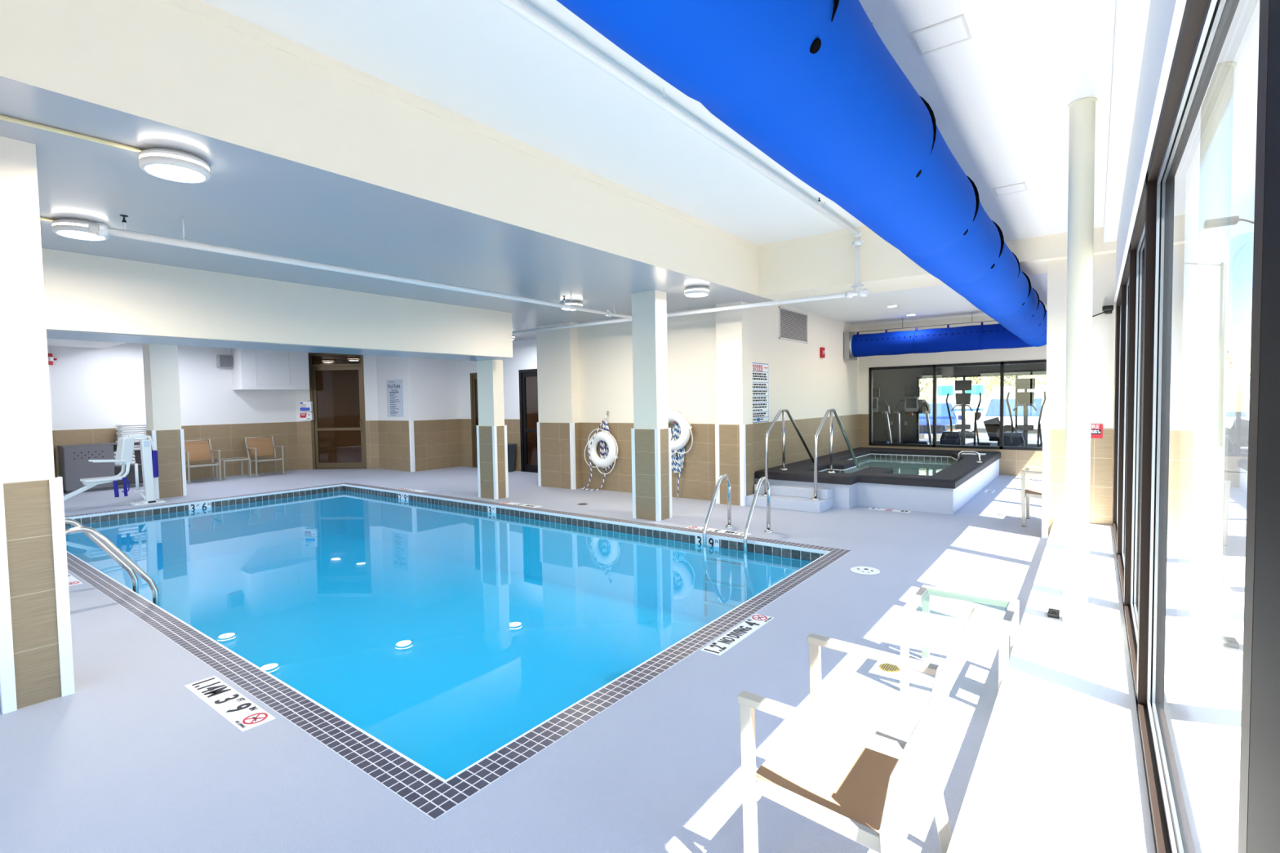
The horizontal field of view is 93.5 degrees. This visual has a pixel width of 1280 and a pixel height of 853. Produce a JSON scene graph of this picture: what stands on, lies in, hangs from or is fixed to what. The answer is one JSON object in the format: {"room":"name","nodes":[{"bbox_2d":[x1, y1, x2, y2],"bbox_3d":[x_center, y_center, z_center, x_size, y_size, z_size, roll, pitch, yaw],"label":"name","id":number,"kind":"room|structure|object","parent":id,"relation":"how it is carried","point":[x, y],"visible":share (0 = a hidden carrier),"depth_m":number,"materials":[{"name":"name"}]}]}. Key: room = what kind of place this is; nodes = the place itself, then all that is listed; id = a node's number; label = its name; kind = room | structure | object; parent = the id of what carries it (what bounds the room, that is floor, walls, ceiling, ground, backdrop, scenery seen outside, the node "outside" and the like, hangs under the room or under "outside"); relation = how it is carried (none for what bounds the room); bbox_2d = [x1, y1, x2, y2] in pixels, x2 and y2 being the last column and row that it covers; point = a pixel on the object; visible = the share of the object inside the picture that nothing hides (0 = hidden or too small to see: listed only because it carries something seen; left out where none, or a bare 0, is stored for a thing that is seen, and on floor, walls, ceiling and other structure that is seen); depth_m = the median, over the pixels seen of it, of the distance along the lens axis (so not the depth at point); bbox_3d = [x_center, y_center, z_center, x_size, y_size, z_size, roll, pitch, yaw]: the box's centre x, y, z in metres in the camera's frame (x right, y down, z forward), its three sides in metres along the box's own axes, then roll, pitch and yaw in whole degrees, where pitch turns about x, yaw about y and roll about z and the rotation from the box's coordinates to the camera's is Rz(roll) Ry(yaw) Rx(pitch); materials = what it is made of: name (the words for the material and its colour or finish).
{"room":"indoor swimming pool","nodes":[
{"label":"indoor swimming pool","id":0,"kind":"room"},
{"bbox_2d":[47,346,57,477],"bbox_3d":[-11.373,-0.191,10.818,0.152,3.050,1.838,-1,2,-8],"label":"wall","id":1,"kind":"structure","parent":0,"point":[53,430],"depth_m":11.72,"materials":[{"name":"white paint"}]},
{"bbox_2d":[46,338,124,348],"bbox_3d":[-10.931,-1.640,11.051,1.600,0.190,2.000,1,3,37],"label":"ceiling","id":2,"kind":"structure","parent":0,"point":[51,342],"depth_m":11.39,"materials":[{"name":"white paint"}]},
{"bbox_2d":[48,342,298,492],"bbox_3d":[-10.139,-0.328,13.561,0.152,3.050,4.480,1,3,37],"label":"wall","id":3,"kind":"structure","parent":0,"point":[95,390],"depth_m":13.46,"materials":[{"name":"white paint"}]},
{"bbox_2d":[216,354,232,368],"bbox_3d":[-9.632,-1.510,13.966,0.165,0.300,0.280,1,3,37],"label":"wall speaker","id":4,"kind":"object","parent":3,"relation":"attached to","point":[223,361],"visible":1,"depth_m":13.90,"materials":[{"name":"grey plastic"}]},
{"bbox_2d":[230,347,309,390],"bbox_3d":[-8.916,-1.403,14.566,0.588,1.030,1.490,1,3,37],"label":"wall","id":5,"kind":"structure","parent":0,"point":[251,369],"depth_m":14.28,"materials":[{"name":"white paint"}]},
{"bbox_2d":[41,248,512,357],"bbox_3d":[-4.871,-1.296,6.719,0.900,0.715,8.160,1,3,37],"label":"ceiling beam","id":6,"kind":"structure","parent":0,"point":[83,292],"depth_m":6.65,"materials":[{"name":"beige paint"}]},
{"bbox_2d":[46,328,511,360],"bbox_3d":[-4.871,-0.934,6.726,0.860,0.011,8.140,1,3,37],"label":"ceiling","id":7,"kind":"structure","parent":0,"point":[51,334],"depth_m":6.97,"materials":[{"name":"grey paint"}]},
{"bbox_2d":[295,351,379,469],"bbox_3d":[-7.676,-0.444,15.323,2.122,3.050,0.152,-1,2,3],"label":"wall","id":8,"kind":"structure","parent":0,"point":[304,427],"depth_m":15.25,"materials":[{"name":"white paint"}]},
{"bbox_2d":[308,352,366,469],"bbox_3d":[-7.652,-0.393,15.280,1.410,2.950,0.161,-1,2,3],"label":"door","id":9,"kind":"structure","parent":8,"relation":"in","point":[336,380],"depth_m":15.29,"materials":[{"name":"wood"}]},
{"bbox_2d":[0,0,758,295],"bbox_3d":[-1.268,-2.005,4.680,0.130,0.748,9.610,1,3,37],"label":"beam","id":10,"kind":"structure","parent":0,"point":[197,66],"depth_m":3.67,"materials":[{"name":"beige paint"}]},
{"bbox_2d":[0,75,774,341],"bbox_3d":[-5.694,-1.805,9.188,12.600,0.120,11.450,1,3,37],"label":"ceiling","id":11,"kind":"structure","parent":0,"point":[252,200],"depth_m":4.91,"materials":[{"name":"grey paint"}]},
{"bbox_2d":[0,114,144,152],"bbox_3d":[-3.078,-1.513,2.988,0.024,0.024,0.991,1,3,40],"label":"conduit","id":12,"kind":"object","parent":11,"relation":"attached to","point":[2,117],"visible":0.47,"depth_m":3.12,"materials":[{"name":"beige"}]},
{"bbox_2d":[51,217,109,240],"bbox_3d":[-4.326,-1.527,4.663,0.328,0.098,0.328,1,3,37],"label":"ceiling lamp","id":13,"kind":"object","parent":11,"relation":"attached to","point":[72,228],"visible":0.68,"depth_m":4.56,"materials":[{"name":"white"}]},
{"bbox_2d":[57,231,105,239],"bbox_3d":[-4.325,-1.481,4.665,0.276,0.006,0.276,1,3,37],"label":"diffuser","id":14,"kind":"object","parent":13,"relation":"attached to","point":[82,235],"depth_m":4.67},
{"bbox_2d":[138,146,210,183],"bbox_3d":[-2.673,-1.504,3.467,0.328,0.098,0.328,1,3,37],"label":"ceiling lamp","id":15,"kind":"object","parent":11,"relation":"attached to","point":[166,163],"visible":1,"depth_m":3.40,"materials":[{"name":"white"}]},
{"bbox_2d":[145,164,204,181],"bbox_3d":[-2.673,-1.458,3.469,0.276,0.006,0.276,1,3,37],"label":"diffuser","id":16,"kind":"object","parent":15,"relation":"attached to","point":[173,172],"depth_m":3.45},
{"bbox_2d":[88,214,631,319],"bbox_3d":[-1.885,-1.577,6.636,0.120,0.245,6.290,1,3,37],"label":"pipe","id":17,"kind":"object","parent":11,"relation":"hanging from","point":[100,229],"visible":0.99,"depth_m":5.20,"materials":[{"name":"metal"}]},
{"bbox_2d":[512,284,871,333],"bbox_3d":[-0.235,-1.732,9.443,7.415,0.229,0.141,1,3,36],"label":"pipe","id":18,"kind":"object","parent":11,"relation":"hanging from","point":[864,292],"visible":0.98,"depth_m":8.31,"materials":[{"name":"metal"}]},
{"bbox_2d":[684,285,709,297],"bbox_3d":[0.734,-1.744,7.779,0.328,0.098,0.328,1,3,37],"label":"ceiling lamp","id":19,"kind":"object","parent":11,"relation":"attached to","point":[694,291],"visible":1,"depth_m":7.67,"materials":[{"name":"white"}]},
{"bbox_2d":[376,355,411,471],"bbox_3d":[-6.004,-0.452,14.826,1.446,3.050,0.152,1,3,37],"label":"wall","id":20,"kind":"structure","parent":0,"point":[393,432],"depth_m":14.80,"materials":[{"name":"white paint"}]},
{"bbox_2d":[386,379,403,417],"bbox_3d":[-5.988,-0.687,14.715,0.700,0.910,0.010,1,3,37],"label":"sign","id":21,"kind":"object","parent":20,"relation":"attached to","point":[394,387],"visible":1,"depth_m":14.71,"materials":[{"name":"white"}]},
{"bbox_2d":[389,391,399,415],"bbox_3d":[-5.978,-0.680,14.703,0.451,0.827,0.001,1,3,37],"label":"print","id":22,"kind":"object","parent":21,"relation":"attached to","point":[393,396],"depth_m":14.73,"materials":[{"name":"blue paper"}]},
{"bbox_2d":[408,357,461,471],"bbox_3d":[-5.093,-0.471,14.933,0.152,3.050,1.382,1,3,37],"label":"wall","id":23,"kind":"structure","parent":0,"point":[433,383],"depth_m":14.88,"materials":[{"name":"white paint"}]},
{"bbox_2d":[408,420,415,471],"bbox_3d":[-5.441,0.469,14.380,0.065,1.229,0.085,1,3,37],"label":"trim","id":24,"kind":"structure","parent":23,"relation":"attached to","point":[411,422],"depth_m":14.35,"materials":[{"name":"white"}]},
{"bbox_2d":[457,338,537,471],"bbox_3d":[-2.432,-0.471,13.870,5.400,3.050,0.152,1,3,37],"label":"wall","id":25,"kind":"structure","parent":0,"point":[524,352],"depth_m":14.29,"materials":[{"name":"white paint"}]},
{"bbox_2d":[470,373,478,467],"bbox_3d":[-3.881,-0.151,14.927,0.880,2.370,0.161,1,3,37],"label":"door","id":26,"kind":"structure","parent":25,"relation":"in","point":[473,378],"depth_m":15.13,"materials":[{"name":"brown metal"}]},
{"bbox_2d":[518,368,538,472],"bbox_3d":[-2.389,-0.129,13.801,1.000,2.370,0.161,1,3,37],"label":"door","id":27,"kind":"structure","parent":25,"relation":"in","point":[528,384],"depth_m":13.96,"materials":[{"name":"black"}]},
{"bbox_2d":[0,466,1048,852],"bbox_3d":[-2.679,1.330,9.843,16.700,0.200,15.750,1,3,37],"label":"floor","id":28,"kind":"structure","parent":0,"point":[132,760],"depth_m":2.94,"materials":[{"name":"concrete"}]},
{"bbox_2d":[0,136,75,714],"bbox_3d":[-3.486,-0.009,3.366,0.442,3.050,0.282,1,3,37],"label":"column","id":29,"kind":"structure","parent":28,"relation":"on","point":[37,664],"depth_m":3.26,"materials":[{"name":"beige paint"}]},
{"bbox_2d":[57,442,143,493],"bbox_3d":[-10.737,0.801,12.256,0.486,0.925,1.520,1,3,37],"label":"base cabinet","id":30,"kind":"object","parent":28,"relation":"on","point":[74,465],"visible":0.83,"depth_m":11.83,"materials":[{"name":"grey"}]},
{"bbox_2d":[64,518,159,606],"bbox_3d":[-4.567,1.597,5.112,0.690,1.632,0.700,1,3,37],"label":"pool ladder","id":31,"kind":"object","parent":28,"relation":"attached to","point":[104,543],"visible":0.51,"depth_m":5.13,"materials":[{"name":"silver metal"}]},
{"bbox_2d":[63,435,166,506],"bbox_3d":[-8.746,0.746,9.796,0.440,1.175,1.560,1,3,37],"label":"lift","id":32,"kind":"object","parent":28,"relation":"on","point":[125,446],"visible":0.99,"depth_m":10.04,"materials":[{"name":"white"}]},
{"bbox_2d":[142,343,186,498],"bbox_3d":[-8.677,-0.243,10.969,0.452,3.050,0.462,1,3,37],"label":"column","id":33,"kind":"structure","parent":28,"relation":"on","point":[161,366],"depth_m":10.84,"materials":[{"name":"beige paint"}]},
{"bbox_2d":[184,439,221,484],"bbox_3d":[-9.605,0.755,13.142,0.602,0.911,0.612,1,3,37],"label":"armchair","id":34,"kind":"object","parent":28,"relation":"on","point":[194,450],"visible":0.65,"depth_m":13.23,"materials":[{"name":"beige metal"}]},
{"bbox_2d":[184,675,275,732],"bbox_3d":[-2.252,1.503,3.289,0.838,0.015,0.152,1,3,37],"label":"depth marker","id":35,"kind":"object","parent":28,"relation":"on","point":[237,708],"visible":1,"depth_m":3.26,"materials":[{"name":"white"}]},
{"bbox_2d":[214,457,251,479],"bbox_3d":[-9.248,0.952,13.698,0.500,0.450,0.540,1,3,37],"label":"side table","id":36,"kind":"object","parent":28,"relation":"on","point":[237,459],"visible":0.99,"depth_m":13.62,"materials":[{"name":"beige metal"}]},
{"bbox_2d":[244,435,284,477],"bbox_3d":[-8.829,0.698,14.171,0.602,0.911,0.612,1,3,37],"label":"armchair","id":37,"kind":"object","parent":28,"relation":"on","point":[257,446],"visible":0.91,"depth_m":14.23,"materials":[{"name":"fabric"}]},
{"bbox_2d":[64,482,851,820],"bbox_3d":[-3.435,1.892,7.463,10.406,1.104,4.986,1,3,37],"label":"swimming pool","id":38,"kind":"object","parent":28,"relation":"in","point":[437,645],"visible":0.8,"depth_m":7.22,"materials":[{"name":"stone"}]},
{"bbox_2d":[188,502,211,513],"bbox_3d":[-7.553,1.395,10.347,0.004,0.151,0.330,1,3,37],"label":"depth marker","id":39,"kind":"object","parent":38,"relation":"attached to","point":[203,507],"visible":1,"depth_m":10.34,"materials":[{"name":"white"}]},
{"bbox_2d":[694,535,719,551],"bbox_3d":[0.795,1.391,7.151,0.330,0.150,0.004,1,3,37],"label":"depth marker","id":40,"kind":"object","parent":38,"relation":"attached to","point":[713,544],"visible":0.87,"depth_m":7.13,"materials":[{"name":"white"}]},
{"bbox_2d":[475,360,508,499],"bbox_3d":[-2.519,0.047,10.228,0.462,2.325,0.272,1,3,37],"label":"column","id":41,"kind":"structure","parent":28,"relation":"on","point":[491,430],"depth_m":10.12,"materials":[{"name":"beige paint"}]},
{"bbox_2d":[506,443,516,471],"bbox_3d":[-3.125,0.732,14.104,0.380,0.650,0.320,1,3,37],"label":"waste bin","id":42,"kind":"object","parent":28,"relation":"on","point":[511,446],"visible":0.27,"depth_m":14.02,"materials":[{"name":"grey plastic"}]},
{"bbox_2d":[631,289,672,521],"bbox_3d":[0.145,-0.273,8.173,0.442,3.050,0.312,1,3,37],"label":"column","id":43,"kind":"structure","parent":28,"relation":"on","point":[651,433],"depth_m":8.06,"materials":[{"name":"beige paint"}]},
{"bbox_2d":[685,525,750,535],"bbox_3d":[0.945,1.277,7.355,0.838,0.015,0.152,1,3,37],"label":"depth marker","id":44,"kind":"object","parent":28,"relation":"on","point":[691,526],"visible":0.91,"depth_m":7.34,"materials":[{"name":"white"}]},
{"bbox_2d":[700,613,773,655],"bbox_3d":[0.682,1.418,4.129,0.145,0.015,0.798,1,3,37],"label":"depth marker","id":45,"kind":"object","parent":28,"relation":"on","point":[728,640],"visible":1,"depth_m":4.09,"materials":[{"name":"white"}]},
{"bbox_2d":[702,474,773,616],"bbox_3d":[1.153,1.413,7.161,0.630,1.632,0.700,1,3,37],"label":"pool ladder","id":46,"kind":"object","parent":28,"relation":"attached to","point":[705,559],"visible":0.98,"depth_m":7.06,"materials":[{"name":"silver metal"}]},
{"bbox_2d":[737,604,986,852],"bbox_3d":[0.730,1.054,1.947,0.602,0.911,0.612,1,3,37],"label":"armchair","id":47,"kind":"object","parent":28,"relation":"on","point":[868,786],"visible":1,"depth_m":1.87,"materials":[{"name":"beige metal"}]},
{"bbox_2d":[848,566,881,574],"bbox_3d":[2.077,1.328,5.561,0.284,0.007,0.284,1,3,37],"label":"lid","id":48,"kind":"object","parent":28,"relation":"on","point":[858,570],"visible":1,"depth_m":5.55,"materials":[{"name":"white"}]},
{"bbox_2d":[746,447,1000,514],"bbox_3d":[4.359,0.896,10.557,2.776,0.570,5.763,1,3,37],"label":"hot tub","id":49,"kind":"object","parent":28,"relation":"on","point":[921,480],"visible":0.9,"depth_m":8.89,"materials":[{"name":"tile"}]},
{"bbox_2d":[762,408,813,495],"bbox_3d":[2.459,0.353,9.800,0.120,1.284,2.015,1,3,37],"label":"handrail","id":50,"kind":"object","parent":49,"relation":"attached to","point":[783,411],"visible":0.89,"depth_m":9.53,"materials":[{"name":"silver metal"}]},
{"bbox_2d":[811,408,859,500],"bbox_3d":[3.068,0.362,9.341,0.120,1.284,2.015,1,3,37],"label":"handrail","id":51,"kind":"object","parent":49,"relation":"attached to","point":[830,411],"visible":1,"depth_m":9.07,"materials":[{"name":"silver metal"}]},
{"bbox_2d":[900,585,1019,693],"bbox_3d":[1.768,1.206,3.322,0.500,0.450,0.540,1,3,37],"label":"side table","id":52,"kind":"object","parent":28,"relation":"on","point":[1009,625],"visible":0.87,"depth_m":3.25,"materials":[{"name":"beige metal"}]},
{"bbox_2d":[1020,466,1042,526],"bbox_3d":[5.029,0.753,7.357,0.602,0.911,0.612,1,3,37],"label":"armchair","id":53,"kind":"object","parent":28,"relation":"on","point":[1027,491],"visible":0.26,"depth_m":7.30,"materials":[{"name":"beige metal"}]},
{"bbox_2d":[946,520,1155,852],"bbox_3d":[1.877,1.352,2.664,0.510,0.210,9.590,1,3,37],"label":"trim ledge","id":54,"kind":"object","parent":28,"relation":"on","point":[1060,767],"visible":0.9,"depth_m":2.42,"materials":[{"name":"white paint"}]},
{"bbox_2d":[1062,97,1097,626],"bbox_3d":[2.613,-0.353,3.589,0.140,3.093,0.140,1,3,37],"label":"steel post","id":55,"kind":"object","parent":54,"relation":"on","point":[1082,131],"visible":1,"depth_m":3.55,"materials":[{"name":"metal"}]},
{"bbox_2d":[536,322,582,489],"bbox_3d":[-1.161,-0.406,11.836,0.924,3.050,1.492,1,3,37],"label":"wall","id":56,"kind":"structure","parent":0,"point":[558,425],"depth_m":11.19,"materials":[{"name":"beige paint"}]},
{"bbox_2d":[577,306,716,501],"bbox_3d":[0.290,-0.361,10.190,3.420,3.050,0.152,1,3,37],"label":"wall","id":57,"kind":"structure","parent":0,"point":[605,350],"depth_m":9.97,"materials":[{"name":"beige paint"}]},
{"bbox_2d":[582,411,612,490],"bbox_3d":[-0.801,0.442,10.790,0.664,1.428,0.198,0,3,26],"label":"rope","id":58,"kind":"object","parent":57,"relation":"hanging from","point":[603,452],"visible":0.72,"depth_m":10.76,"materials":[{"name":"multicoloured fabric"}]},
{"bbox_2d":[584,428,617,474],"bbox_3d":[-0.675,0.442,10.751,0.797,0.815,0.164,1,3,37],"label":"life ring","id":59,"kind":"object","parent":57,"relation":"hanging from","point":[606,436],"visible":0.97,"depth_m":10.65,"materials":[{"name":"white plastic"}]},
{"bbox_2d":[671,411,684,497],"bbox_3d":[0.600,0.459,9.836,0.290,1.409,0.102,1,3,37],"label":"rope","id":60,"kind":"object","parent":57,"relation":"hanging from","point":[676,468],"visible":0.7,"depth_m":9.81,"materials":[{"name":"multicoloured fabric"}]},
{"bbox_2d":[667,409,693,455],"bbox_3d":[0.548,0.109,9.809,0.776,0.775,0.164,1,3,37],"label":"life ring","id":61,"kind":"object","parent":57,"relation":"hanging from","point":[685,428],"visible":0.7,"depth_m":9.65,"materials":[{"name":"white plastic"}]},
{"bbox_2d":[200,0,1115,245],"bbox_3d":[0.421,-2.139,3.421,4.100,0.570,9.650,1,3,37],"label":"ceiling","id":62,"kind":"structure","parent":0,"point":[999,98],"depth_m":3.84,"materials":[{"name":"white paint"}]},
{"bbox_2d":[496,0,863,291],"bbox_3d":[-0.077,-1.880,3.829,0.154,0.881,9.356,1,3,37],"label":"pipe","id":63,"kind":"object","parent":62,"relation":"hanging from","point":[515,6],"visible":1,"depth_m":4.13,"materials":[{"name":"metal"}]},
{"bbox_2d":[556,0,1047,346],"bbox_3d":[2.806,-1.543,5.070,0.543,0.837,14.706,1,3,37],"label":"air duct","id":64,"kind":"object","parent":62,"relation":"hanging from","point":[813,86],"visible":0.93,"depth_m":1.99,"materials":[{"name":"blue fabric"}]},
{"bbox_2d":[809,37,821,53],"bbox_3d":[0.484,-1.057,1.671,0.035,0.038,0.038,1,3,37],"label":"vent","id":65,"kind":"object","parent":64,"relation":"attached to","point":[815,42],"depth_m":1.66,"materials":[{"name":"black"}]},
{"bbox_2d":[910,13,971,55],"bbox_3d":[1.419,-1.843,2.841,0.224,0.006,0.224,1,3,37],"label":"access panel","id":66,"kind":"object","parent":62,"relation":"attached to","point":[953,30],"visible":1,"depth_m":2.83,"materials":[{"name":"white paint"}]},
{"bbox_2d":[992,182,1027,195],"bbox_3d":[3.061,-1.961,4.981,0.224,0.006,0.224,1,3,37],"label":"access panel","id":67,"kind":"object","parent":62,"relation":"attached to","point":[1020,187],"visible":1,"depth_m":4.97,"materials":[{"name":"white paint"}]},
{"bbox_2d":[715,301,754,506],"bbox_3d":[1.445,-0.340,9.231,0.484,3.050,0.352,1,3,37],"label":"wall","id":68,"kind":"structure","parent":0,"point":[734,427],"depth_m":9.10,"materials":[{"name":"beige paint"}]},
{"bbox_2d":[751,304,859,484],"bbox_3d":[3.222,-0.639,11.455,0.152,3.400,5.600,1,3,37],"label":"wall","id":69,"kind":"structure","parent":0,"point":[803,383],"depth_m":11.13,"materials":[{"name":"beige paint"}]},
{"bbox_2d":[751,362,768,422],"bbox_3d":[1.896,-0.535,9.586,0.008,0.945,0.695,1,3,37],"label":"safety sign","id":70,"kind":"object","parent":69,"relation":"attached to","point":[760,371],"visible":0.92,"depth_m":9.62,"materials":[{"name":"white"}]},
{"bbox_2d":[752,373,767,420],"bbox_3d":[1.901,-0.476,9.589,0.001,0.746,0.580,1,3,37],"label":"print","id":71,"kind":"object","parent":70,"relation":"attached to","point":[759,380],"depth_m":9.61,"materials":[{"name":"black"}]},
{"bbox_2d":[778,306,808,343],"bbox_3d":[2.723,-1.778,10.653,0.014,0.540,1.260,1,3,37],"label":"air vent","id":72,"kind":"object","parent":69,"relation":"in","point":[793,325],"visible":1,"depth_m":10.62,"materials":[{"name":"white metal"}]},
{"bbox_2d":[782,272,1047,326],"bbox_3d":[5.200,-2.183,10.252,4.700,0.120,5.300,1,3,37],"label":"ceiling","id":73,"kind":"structure","parent":0,"point":[941,301],"depth_m":10.62,"materials":[{"name":"white paint"}]},
{"bbox_2d":[844,311,1034,360],"bbox_3d":[5.850,-1.810,11.939,3.415,0.789,0.560,1,3,37],"label":"air duct","id":74,"kind":"object","parent":73,"relation":"hanging from","point":[975,337],"visible":0.92,"depth_m":11.82,"materials":[{"name":"blue fabric"}]},
{"bbox_2d":[758,225,1116,300],"bbox_3d":[3.465,-2.210,7.666,4.085,0.749,0.910,1,3,37],"label":"cross beam","id":75,"kind":"structure","parent":0,"point":[792,268],"depth_m":7.77,"materials":[{"name":"beige paint"}]},
{"bbox_2d":[858,310,1047,477],"bbox_3d":[6.768,-0.738,12.364,4.435,3.400,0.152,1,3,37],"label":"wall","id":76,"kind":"structure","parent":0,"point":[1011,462],"depth_m":12.49,"materials":[{"name":"beige paint"}]},
{"bbox_2d":[868,359,1046,450],"bbox_3d":[6.761,-0.424,12.353,3.995,1.745,0.105,1,3,37],"label":"window","id":77,"kind":"structure","parent":76,"relation":"in","point":[1001,363],"depth_m":12.66,"materials":[{"name":"black"}]},
{"bbox_2d":[872,362,1046,443],"bbox_3d":[8.511,-0.631,16.831,7.300,2.750,0.140,1,3,37],"label":"wall","id":78,"kind":"structure","parent":0,"point":[891,383],"depth_m":17.40,"materials":[{"name":"grey"}]},
{"bbox_2d":[916,372,1046,445],"bbox_3d":[9.616,-0.403,15.984,4.210,1.970,0.100,1,3,37],"label":"window","id":79,"kind":"structure","parent":78,"relation":"in","point":[1042,373],"depth_m":16.21,"materials":[{"name":"black"}]},
{"bbox_2d":[1041,252,1115,538],"bbox_3d":[4.825,-0.412,6.632,0.615,3.300,0.468,1,3,37],"label":"wall","id":80,"kind":"structure","parent":0,"point":[1103,355],"depth_m":6.42,"materials":[{"name":"beige paint"}]},
{"bbox_2d":[1090,423,1102,438],"bbox_3d":[4.800,0.049,6.392,0.175,0.150,0.006,1,3,37],"label":"fire sign","id":81,"kind":"object","parent":80,"relation":"attached to","point":[1096,430],"visible":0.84,"depth_m":6.37,"materials":[{"name":"red"}]},
{"bbox_2d":[1114,0,1186,302],"bbox_3d":[3.869,-1.913,4.687,0.195,1.405,15.800,1,3,37],"label":"wall window header","id":82,"kind":"structure","parent":0,"point":[1165,17],"depth_m":2.43,"materials":[{"name":"white paint"}]},
{"bbox_2d":[1103,0,1150,242],"bbox_3d":[1.941,-1.754,2.364,0.110,0.160,9.460,1,3,37],"label":"ceiling beam","id":83,"kind":"structure","parent":82,"relation":"attached to","point":[1131,16],"depth_m":3.12,"materials":[{"name":"white paint"}]},
{"bbox_3d":[3.933,1.406,4.822,0.175,0.550,15.800,1,3,37],"label":"wall","id":84,"kind":"structure","parent":0,"visible":0},
{"bbox_2d":[1112,280,1121,552],"bbox_3d":[4.519,-0.086,5.614,0.120,2.345,1.520,1,3,37],"label":"window","id":85,"kind":"structure","parent":84,"relation":"in","point":[1119,295],"depth_m":6.19,"materials":[{"name":"brown metal"}]},
{"bbox_2d":[1116,242,1130,608],"bbox_3d":[3.603,-0.019,4.402,0.120,2.345,1.520,1,3,37],"label":"window","id":86,"kind":"structure","parent":84,"relation":"in","point":[1126,276],"depth_m":4.97,"materials":[{"name":"brown metal"}]},
{"bbox_2d":[1124,172,1146,706],"bbox_3d":[2.688,0.047,3.190,0.120,2.345,1.520,1,3,37],"label":"window","id":87,"kind":"structure","parent":84,"relation":"in","point":[1137,247],"depth_m":3.72,"materials":[{"name":"brown metal"}]},
{"bbox_2d":[1137,0,1269,852],"bbox_3d":[1.532,0.132,1.660,0.120,2.345,2.320,1,3,37],"label":"window","id":88,"kind":"structure","parent":84,"relation":"in","point":[1194,676],"depth_m":1.46,"materials":[{"name":"clear glass"}]},
{"bbox_2d":[1247,0,1279,852],"bbox_3d":[0.755,0.189,0.619,0.135,2.345,0.280,1,3,37],"label":"window frame","id":89,"kind":"structure","parent":84,"relation":"on","point":[1264,796],"depth_m":0.71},
{"bbox_3d":[7.153,0.893,15.062,7.300,0.100,4.450,1,3,37],"label":"floor","id":90,"kind":"structure","parent":0,"visible":0},
{"bbox_2d":[872,388,892,443],"bbox_3d":[6.095,-0.093,15.964,0.860,1.830,1.900,1,3,37],"label":"treadmill","id":91,"kind":"object","parent":90,"relation":"on","point":[879,406],"visible":0.36,"depth_m":16.00,"materials":[{"name":"silver metal"}]},
{"bbox_2d":[893,386,932,444],"bbox_3d":[6.885,-0.081,15.367,0.860,1.830,1.900,1,3,37],"label":"treadmill","id":92,"kind":"object","parent":90,"relation":"on","point":[912,405],"visible":0.66,"depth_m":15.49,"materials":[{"name":"silver metal"}]},
{"bbox_2d":[940,380,981,445],"bbox_3d":[7.910,-0.141,14.715,0.900,1.970,1.200,1,3,37],"label":"elliptical trainer","id":93,"kind":"object","parent":90,"relation":"on","point":[963,399],"visible":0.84,"depth_m":14.55,"materials":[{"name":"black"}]},
{"bbox_2d":[955,380,971,393],"bbox_3d":[7.840,-0.911,14.607,0.360,0.420,0.070,1,3,37],"label":"television","id":94,"kind":"object","parent":93,"relation":"on","point":[960,385],"depth_m":14.58,"materials":[{"name":"black"}]},
{"bbox_2d":[982,417,1017,446],"bbox_3d":[9.231,0.276,15.372,0.799,1.037,1.474,0,3,24],"label":"bike","id":95,"kind":"object","parent":90,"relation":"on","point":[992,426],"visible":0.4,"depth_m":15.45,"materials":[{"name":"black plastic"}]},
{"bbox_2d":[1003,377,1045,447],"bbox_3d":[8.932,-0.125,13.944,0.900,1.970,1.200,1,3,37],"label":"elliptical trainer","id":96,"kind":"object","parent":90,"relation":"on","point":[1025,398],"visible":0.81,"depth_m":13.78,"materials":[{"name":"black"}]},
{"bbox_2d":[1016,377,1035,391],"bbox_3d":[8.861,-0.895,13.836,0.360,0.420,0.070,1,3,37],"label":"television","id":97,"kind":"object","parent":96,"relation":"on","point":[1026,384],"depth_m":13.80,"materials":[{"name":"black"}]},
{"label":"outside","id":98,"kind":"structure","parent":0,"visible":0},
{"bbox_2d":[919,412,1248,655],"bbox_3d":[8.087,1.160,19.044,130.000,0.200,120.000,1,3,37],"label":"floor","id":99,"kind":"structure","parent":98,"point":[1244,425],"depth_m":13.12,"materials":[{"name":"concrete"}]},
{"bbox_2d":[919,377,957,401],"bbox_3d":[19.096,-2.962,41.820,5.381,5.746,5.262,1,3,31],"label":"tree","id":100,"kind":"object","parent":99,"relation":"on","point":[926,384],"visible":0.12,"depth_m":40.98,"materials":[{"name":"brown plant"}]},
{"bbox_2d":[919,402,961,439],"bbox_3d":[11.879,-0.100,24.596,2.240,1.720,4.697,0,3,27],"label":"suv","id":101,"kind":"object","parent":99,"relation":"on","point":[943,423],"visible":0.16,"depth_m":22.83,"materials":[{"name":"blue paint"}]},
{"bbox_2d":[930,383,986,432],"bbox_3d":[16.341,-0.890,31.077,2.277,2.600,6.698,0,3,23],"label":"bus","id":102,"kind":"object","parent":99,"relation":"on","point":[942,390],"visible":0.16,"depth_m":28.97,"materials":[{"name":"white paint"}]},
{"bbox_2d":[967,374,1046,399],"bbox_3d":[24.172,-2.831,39.253,5.356,5.530,5.295,1,3,37],"label":"tree","id":103,"kind":"object","parent":99,"relation":"on","point":[1011,379],"visible":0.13,"depth_m":39.04,"materials":[{"name":"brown plant"}]},
{"bbox_2d":[974,385,1046,447],"bbox_3d":[14.506,-0.384,22.697,2.540,2.360,5.570,1,3,44],"label":"van","id":104,"kind":"object","parent":99,"relation":"on","point":[992,409],"visible":0.24,"depth_m":21.37,"materials":[{"name":"white paint"}]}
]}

